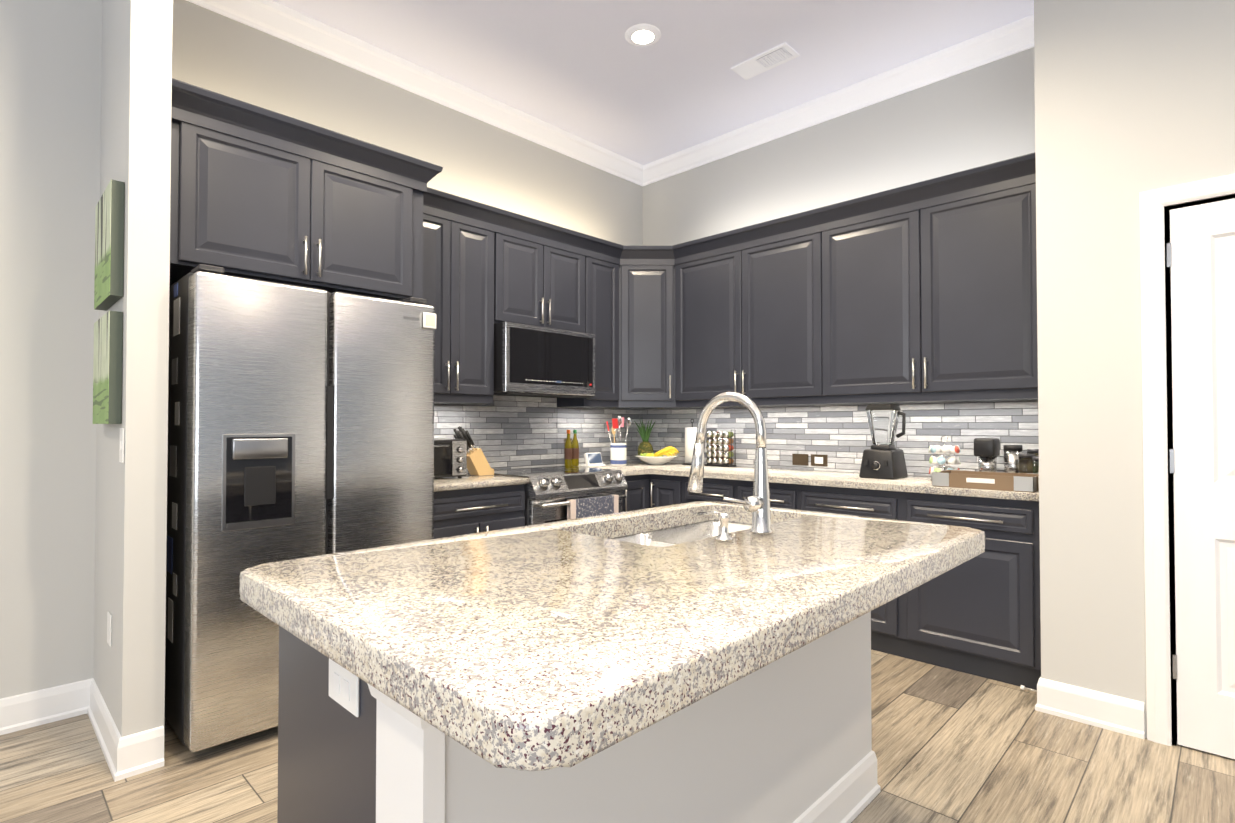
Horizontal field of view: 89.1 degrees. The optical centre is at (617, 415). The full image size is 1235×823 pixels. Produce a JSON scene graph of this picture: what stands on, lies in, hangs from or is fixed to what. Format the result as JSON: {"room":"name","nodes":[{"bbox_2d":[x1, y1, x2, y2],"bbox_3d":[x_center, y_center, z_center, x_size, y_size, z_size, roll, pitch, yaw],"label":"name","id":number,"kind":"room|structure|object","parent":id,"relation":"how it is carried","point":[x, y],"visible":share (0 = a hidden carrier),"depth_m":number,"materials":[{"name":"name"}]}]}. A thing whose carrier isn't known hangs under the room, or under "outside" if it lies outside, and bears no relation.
{"room":"kitchen","nodes":[
{"label":"kitchen","id":0,"kind":"room"},
{"bbox_2d":[0,0,102,698],"bbox_3d":[-4.207,-0.476,0.867,0.350,3.380,5.370,-1,-1,44],"label":"wall","id":1,"kind":"structure","parent":0,"point":[50,92],"depth_m":2.55,"materials":[{"name":"grey paint"}]},
{"bbox_2d":[0,680,83,734],"bbox_3d":[-3.726,1.150,1.069,0.020,0.135,4.370,-1,-1,44],"label":"baseboard","id":2,"kind":"structure","parent":1,"relation":"attached to","point":[48,705],"depth_m":2.51,"materials":[{"name":"white wood"}]},
{"bbox_2d":[93,0,172,736],"bbox_3d":[-2.034,-0.449,2.582,1.070,3.380,0.120,-1,-1,44],"label":"wall","id":3,"kind":"structure","parent":0,"point":[131,490],"depth_m":2.22,"materials":[{"name":"grey paint"}]},
{"bbox_2d":[80,678,131,781],"bbox_3d":[-1.940,1.171,2.366,0.710,0.135,0.020,-1,-1,44],"label":"baseboard","id":4,"kind":"structure","parent":3,"relation":"attached to","point":[117,750],"depth_m":2.28,"materials":[{"name":"white wood"}]},
{"bbox_2d":[93,310,122,423],"bbox_3d":[-1.901,-0.165,2.335,0.400,0.395,0.038,-1,-1,44],"label":"canvas art","id":5,"kind":"object","parent":3,"relation":"attached to","point":[107,369],"visible":1,"depth_m":2.21,"materials":[{"name":"green fabric"}]},
{"bbox_2d":[93,310,109,423],"bbox_3d":[-1.913,-0.165,2.322,0.400,0.395,0.001,-1,-1,44],"label":"print","id":6,"kind":"object","parent":5,"relation":"attached to","point":[101,357],"depth_m":2.30},
{"bbox_2d":[94,179,124,310],"bbox_3d":[-1.901,-0.620,2.342,0.400,0.405,0.038,-1,-1,44],"label":"canvas art","id":7,"kind":"object","parent":3,"relation":"attached to","point":[109,247],"visible":1,"depth_m":2.22,"materials":[{"name":"green fabric"}]},
{"bbox_2d":[94,179,111,309],"bbox_3d":[-1.913,-0.620,2.329,0.400,0.405,0.001,-1,-1,44],"label":"print","id":8,"kind":"object","parent":7,"relation":"attached to","point":[103,210],"depth_m":2.30},
{"bbox_2d":[107,611,111,646],"bbox_3d":[-1.890,0.795,2.334,0.075,0.115,0.005,-1,-1,44],"label":"outlet","id":9,"kind":"object","parent":3,"relation":"attached to","point":[109,617],"depth_m":2.32,"materials":[{"name":"white plastic"}]},
{"bbox_2d":[119,428,124,462],"bbox_3d":[-1.728,0.105,2.185,0.070,0.120,0.008,-1,-1,44],"label":"light switch","id":10,"kind":"object","parent":3,"relation":"attached to","point":[121,460],"depth_m":2.17,"materials":[{"name":"white plastic"}]},
{"bbox_2d":[172,0,642,409],"bbox_3d":[-1.014,-0.422,4.254,0.200,3.380,3.720,-1,-1,44],"label":"wall","id":11,"kind":"structure","parent":0,"point":[477,160],"depth_m":3.85,"materials":[{"name":"grey paint"}]},
{"bbox_2d":[169,82,416,300],"bbox_3d":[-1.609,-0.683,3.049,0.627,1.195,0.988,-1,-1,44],"label":"upper cabinet","id":12,"kind":"object","parent":11,"relation":"attached to","point":[255,194],"depth_m":2.76,"materials":[{"name":"paint"}]},
{"bbox_2d":[186,0,647,186],"bbox_3d":[-0.973,-2.051,4.108,0.100,0.124,3.510,-1,-1,44],"label":"crown molding","id":13,"kind":"structure","parent":11,"relation":"attached to","point":[280,21],"depth_m":3.80,"materials":[{"name":"white"}]},
{"bbox_2d":[417,186,500,405],"bbox_3d":[-1.091,-0.671,3.800,0.322,1.195,0.615,-1,-1,44],"label":"upper cabinet","id":14,"kind":"object","parent":11,"relation":"attached to","point":[457,238],"depth_m":3.73,"materials":[{"name":"paint"}]},
{"bbox_2d":[497,210,588,409],"bbox_3d":[-0.608,-0.663,4.297,0.322,1.195,0.771,-1,-1,44],"label":"upper cabinet","id":15,"kind":"object","parent":11,"relation":"attached to","point":[543,271],"depth_m":4.20,"materials":[{"name":"paint"}]},
{"bbox_2d":[494,322,594,397],"bbox_3d":[-0.565,-0.346,4.246,0.414,0.442,0.759,-1,-1,44],"label":"microwave","id":16,"kind":"object","parent":15,"relation":"attached to","point":[534,361],"visible":0.96,"depth_m":4.04,"materials":[{"name":"black glass"}]},
{"bbox_2d":[589,238,620,409],"bbox_3d":[-0.220,-0.656,4.695,0.322,1.195,0.340,-1,-1,44],"label":"upper cabinet","id":17,"kind":"object","parent":11,"relation":"attached to","point":[604,258],"depth_m":4.60,"materials":[{"name":"paint"}]},
{"bbox_2d":[0,650,1234,822],"bbox_3d":[-0.669,1.227,0.137,8.000,0.050,9.300,-1,-1,44],"label":"floor","id":18,"kind":"structure","parent":0,"point":[951,746],"depth_m":2.17,"materials":[{"name":"brown wood"}]},
{"bbox_2d":[164,264,435,751],"bbox_3d":[-1.483,0.353,2.853,0.925,1.784,0.940,-1,-1,44],"label":"fridge","id":19,"kind":"object","parent":18,"relation":"on","point":[300,421],"visible":0.85,"depth_m":2.40,"materials":[{"name":"grey metal"}]},
{"bbox_2d":[434,486,524,538],"bbox_3d":[-1.010,0.829,3.619,0.657,0.860,0.701,-1,-1,44],"label":"base cabinet","id":20,"kind":"object","parent":18,"relation":"on","point":[456,512],"depth_m":3.42,"materials":[{"name":"paint"}]},
{"bbox_2d":[434,470,528,493],"bbox_3d":[-0.999,0.381,3.620,0.682,0.035,0.690,-1,-1,44],"label":"countertop","id":21,"kind":"structure","parent":20,"relation":"on","point":[468,482],"depth_m":3.47,"materials":[{"name":"beige stone"}]},
{"bbox_2d":[434,438,466,477],"bbox_3d":[-1.119,0.249,3.564,0.338,0.225,0.430,-1,-1,44],"label":"toaster oven","id":22,"kind":"object","parent":21,"relation":"on","point":[450,457],"visible":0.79,"depth_m":3.54,"materials":[{"name":"silver metal"}]},
{"bbox_2d":[453,426,493,475],"bbox_3d":[-0.883,0.216,3.805,0.100,0.298,0.253,-1,-1,44],"label":"knife block","id":23,"kind":"object","parent":21,"relation":"on","point":[478,464],"visible":0.75,"depth_m":3.78,"materials":[{"name":"brown wood"}]},
{"bbox_2d":[468,465,627,525],"bbox_3d":[-0.447,0.814,4.103,0.734,0.904,0.767,-1,-1,44],"label":"range","id":24,"kind":"object","parent":18,"relation":"on","point":[550,491],"visible":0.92,"depth_m":3.81,"materials":[{"name":"silver metal"}]},
{"bbox_2d":[567,495,618,519],"bbox_3d":[-0.148,0.675,3.903,0.033,0.326,0.410,-1,-1,44],"label":"towel","id":25,"kind":"object","parent":24,"relation":"hanging from","point":[590,506],"visible":0.48,"depth_m":3.88,"materials":[{"name":"grey fabric"}]},
{"bbox_2d":[277,616,880,822],"bbox_3d":[0.040,0.810,1.707,0.712,0.836,1.651,-1,-1,44],"label":"kitchen island","id":26,"kind":"object","parent":18,"relation":"on","point":[791,742],"depth_m":1.30,"materials":[{"name":"paint"}]},
{"bbox_2d":[239,501,984,795],"bbox_3d":[0.134,0.360,1.588,1.025,0.058,1.690,-1,-1,44],"label":"island countertop","id":27,"kind":"structure","parent":26,"relation":"on","point":[537,652],"depth_m":1.06,"materials":[{"name":"beige stone"}]},
{"bbox_2d":[615,520,742,543],"bbox_3d":[0.240,0.498,1.986,0.423,0.229,0.812,-1,-1,44],"label":"sink","id":28,"kind":"object","parent":27,"relation":"in","point":[665,533],"depth_m":2.23,"materials":[{"name":"silver metal"}]},
{"bbox_2d":[687,392,778,539],"bbox_3d":[0.272,0.131,1.807,0.293,0.404,0.228,-1,-1,44],"label":"faucet","id":29,"kind":"object","parent":27,"relation":"on","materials":[{"name":"silver metal"}]},
{"bbox_2d":[622,474,1040,689],"bbox_3d":[0.956,0.834,3.955,3.006,0.860,0.967,-1,-1,44],"label":"base cabinet","id":30,"kind":"object","parent":18,"relation":"on","point":[980,617],"depth_m":3.04,"materials":[{"name":"paint"}]},
{"bbox_2d":[573,462,1038,505],"bbox_3d":[0.956,0.387,3.963,3.006,0.035,0.965,-1,-1,44],"label":"countertop","id":31,"kind":"structure","parent":30,"relation":"on","point":[919,485],"depth_m":3.60,"materials":[{"name":"beige stone"}]},
{"bbox_2d":[564,430,578,465],"bbox_3d":[-0.339,0.243,4.647,0.059,0.271,0.129,-1,-1,40],"label":"oil bottles","id":32,"kind":"object","parent":31,"relation":"on","point":[571,453],"visible":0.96,"depth_m":4.62,"materials":[{"name":"yellow glass"}]},
{"bbox_2d":[579,452,605,466],"bbox_3d":[-0.189,0.329,4.674,0.120,0.100,0.170,-1,-1,44],"label":"smart display","id":33,"kind":"object","parent":31,"relation":"on","point":[593,459],"visible":1,"depth_m":4.63,"materials":[{"name":"white plastic"}]},
{"bbox_2d":[606,415,630,465],"bbox_3d":[-0.004,0.191,4.759,0.184,0.379,0.155,-1,-1,44],"label":"utensil crock","id":34,"kind":"object","parent":31,"relation":"on","point":[618,453],"visible":1,"depth_m":4.72,"materials":[{"name":"white ceramic"}]},
{"bbox_2d":[635,418,654,462],"bbox_3d":[0.221,0.204,5.098,0.183,0.364,0.173,-1,-1,44],"label":"pineapple","id":35,"kind":"object","parent":31,"relation":"on","point":[645,445],"visible":0.9,"depth_m":5.05,"materials":[{"name":"green plant"}]},
{"bbox_2d":[635,446,678,464],"bbox_3d":[0.300,0.311,4.854,0.336,0.143,0.336,-1,-1,44],"label":"fruit bowl","id":36,"kind":"object","parent":31,"relation":"on","point":[663,456],"visible":1,"depth_m":4.80,"materials":[{"name":"white ceramic"}]},
{"bbox_2d":[682,419,696,464],"bbox_3d":[0.579,0.205,4.856,0.156,0.355,0.156,-1,-1,44],"label":"paper towel","id":37,"kind":"object","parent":31,"relation":"on","point":[690,435],"visible":0.73,"depth_m":4.80,"materials":[{"name":"white paper"}]},
{"bbox_2d":[704,430,735,466],"bbox_3d":[0.763,0.243,4.660,0.220,0.272,0.095,-1,-1,44],"label":"spice rack","id":38,"kind":"object","parent":31,"relation":"on","point":[721,460],"visible":1,"depth_m":4.62,"materials":[{"name":"silver metal"}]},
{"bbox_2d":[859,404,907,479],"bbox_3d":[1.551,0.150,3.636,0.228,0.425,0.236,-1,-1,44],"label":"blender","id":39,"kind":"object","parent":31,"relation":"on","point":[883,457],"visible":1,"depth_m":3.59,"materials":[{"name":"black plastic"}]},
{"bbox_2d":[929,436,960,480],"bbox_3d":[1.797,0.236,3.447,0.155,0.247,0.156,-1,-1,44],"label":"carousel","id":40,"kind":"object","parent":31,"relation":"on","point":[941,460],"visible":0.79,"depth_m":3.41,"materials":[{"name":"silver metal"}]},
{"bbox_2d":[932,470,1038,492],"bbox_3d":[1.813,0.318,3.071,0.429,0.070,0.259,-1,-1,44],"label":"wood tray","id":41,"kind":"object","parent":31,"relation":"on","point":[1017,482],"visible":0.83,"depth_m":2.99,"materials":[{"name":"brown wood"}]},
{"bbox_2d":[974,438,999,471],"bbox_3d":[1.980,0.241,3.363,0.100,0.235,0.125,-1,-1,44],"label":"coffee maker","id":42,"kind":"object","parent":41,"relation":"on","point":[986,451],"visible":0.81,"depth_m":3.33,"materials":[{"name":"black plastic"}]},
{"bbox_2d":[1003,445,1022,472],"bbox_3d":[2.086,0.257,3.306,0.086,0.200,0.086,-1,-1,44],"label":"milk frother","id":43,"kind":"object","parent":41,"relation":"on","point":[1011,459],"visible":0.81,"depth_m":3.27,"materials":[{"name":"silver metal"}]},
{"bbox_2d":[1018,454,1034,473],"bbox_3d":[2.090,0.277,3.203,0.074,0.158,0.074,-1,-1,44],"label":"jar","id":44,"kind":"object","parent":41,"relation":"on","point":[1026,463],"visible":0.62,"depth_m":3.18,"materials":[{"name":"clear glass"}]},
{"bbox_2d":[1027,449,1038,455],"bbox_3d":[2.195,0.268,3.296,0.074,0.178,0.074,-1,-1,44],"label":"jar","id":45,"kind":"object","parent":41,"relation":"on","point":[1033,451],"visible":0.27,"depth_m":3.27,"materials":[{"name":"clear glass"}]},
{"bbox_2d":[1032,456,1038,473],"bbox_3d":[2.095,0.280,3.100,0.074,0.148,0.074,-1,-1,44],"label":"jar","id":46,"kind":"object","parent":41,"relation":"on","point":[1035,459],"visible":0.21,"depth_m":3.09,"materials":[{"name":"clear glass"}]},
{"bbox_2d":[621,254,672,401],"bbox_3d":[0.224,-0.629,4.722,0.289,1.040,0.288,-1,-1,44],"label":"upper cabinet","id":47,"kind":"object","parent":0,"relation":"attached to","point":[646,279],"depth_m":4.71,"materials":[{"name":"paint"}]},
{"bbox_2d":[272,0,1033,164],"bbox_3d":[-0.669,-2.203,0.193,8.000,0.050,9.300,-1,-1,44],"label":"ceiling","id":48,"kind":"structure","parent":0,"point":[586,70],"depth_m":3.63,"materials":[{"name":"white paint"}]},
{"bbox_2d":[625,24,660,45],"bbox_3d":[0.142,-2.118,3.505,0.200,0.012,0.200,-1,-1,44],"label":"recessed light","id":49,"kind":"object","parent":48,"relation":"in","point":[642,34],"visible":0.98,"depth_m":3.49,"materials":[{"name":"white plastic"}]},
{"bbox_2d":[731,43,799,78],"bbox_3d":[0.881,-2.114,3.756,0.370,0.012,0.170,-1,-1,44],"label":"ceiling vent","id":50,"kind":"object","parent":48,"relation":"in","point":[768,60],"visible":1,"depth_m":3.74,"materials":[{"name":"white metal"}]},
{"bbox_2d":[643,47,1034,475],"bbox_3d":[1.436,-0.420,4.326,3.212,3.380,0.200,-1,-1,44],"label":"wall","id":51,"kind":"structure","parent":0,"point":[982,115],"depth_m":4.07,"materials":[{"name":"grey paint"}]},
{"bbox_2d":[673,210,824,409],"bbox_3d":[0.963,-0.661,4.422,1.165,1.195,0.323,-1,-1,44],"label":"upper cabinet","id":52,"kind":"object","parent":51,"relation":"attached to","point":[747,302],"depth_m":4.26,"materials":[{"name":"paint"}]},
{"bbox_2d":[642,17,1033,183],"bbox_3d":[1.303,-2.049,4.272,2.892,0.124,0.100,-1,-1,44],"label":"crown molding","id":53,"kind":"structure","parent":51,"relation":"attached to","point":[1017,36],"depth_m":4.02,"materials":[{"name":"white"}]},
{"bbox_2d":[821,154,1037,405],"bbox_3d":[1.798,-0.674,3.609,1.165,1.195,0.323,-1,-1,44],"label":"upper cabinet","id":54,"kind":"object","parent":51,"relation":"attached to","point":[915,304],"depth_m":3.45,"materials":[{"name":"paint"}]},
{"bbox_2d":[1034,0,1234,744],"bbox_3d":[3.257,-0.469,1.323,3.988,3.380,0.120,-1,-1,44],"label":"wall","id":55,"kind":"structure","parent":0,"point":[1134,99],"depth_m":2.51,"materials":[{"name":"grey paint"}]},
{"bbox_2d":[1026,14,1033,27],"bbox_3d":[2.010,-2.069,2.998,0.100,0.124,0.720,-1,-1,44],"label":"crown molding","id":56,"kind":"structure","parent":55,"relation":"attached to","point":[1031,17],"depth_m":3.34,"materials":[{"name":"white"}]},
{"bbox_2d":[1020,677,1144,738],"bbox_3d":[1.889,1.173,2.539,0.376,0.135,0.032,-1,-1,44],"label":"baseboard","id":57,"kind":"structure","parent":55,"relation":"attached to","point":[1111,712],"depth_m":2.51,"materials":[{"name":"white wood"}]},
{"bbox_2d":[1139,173,1234,745],"bbox_3d":[2.399,0.182,2.134,0.932,2.104,0.140,-1,-1,44],"label":"door frame","id":58,"kind":"structure","parent":55,"relation":"attached to","point":[1155,379],"depth_m":2.38,"materials":[{"name":"white wood"}]},
{"bbox_2d":[1167,198,1234,758],"bbox_3d":[2.372,0.222,2.112,0.766,2.008,0.039,-1,-1,44],"label":"door","id":59,"kind":"structure","parent":58,"relation":"in","point":[1201,254],"depth_m":2.30,"materials":[{"name":"white wood"}]}
]}

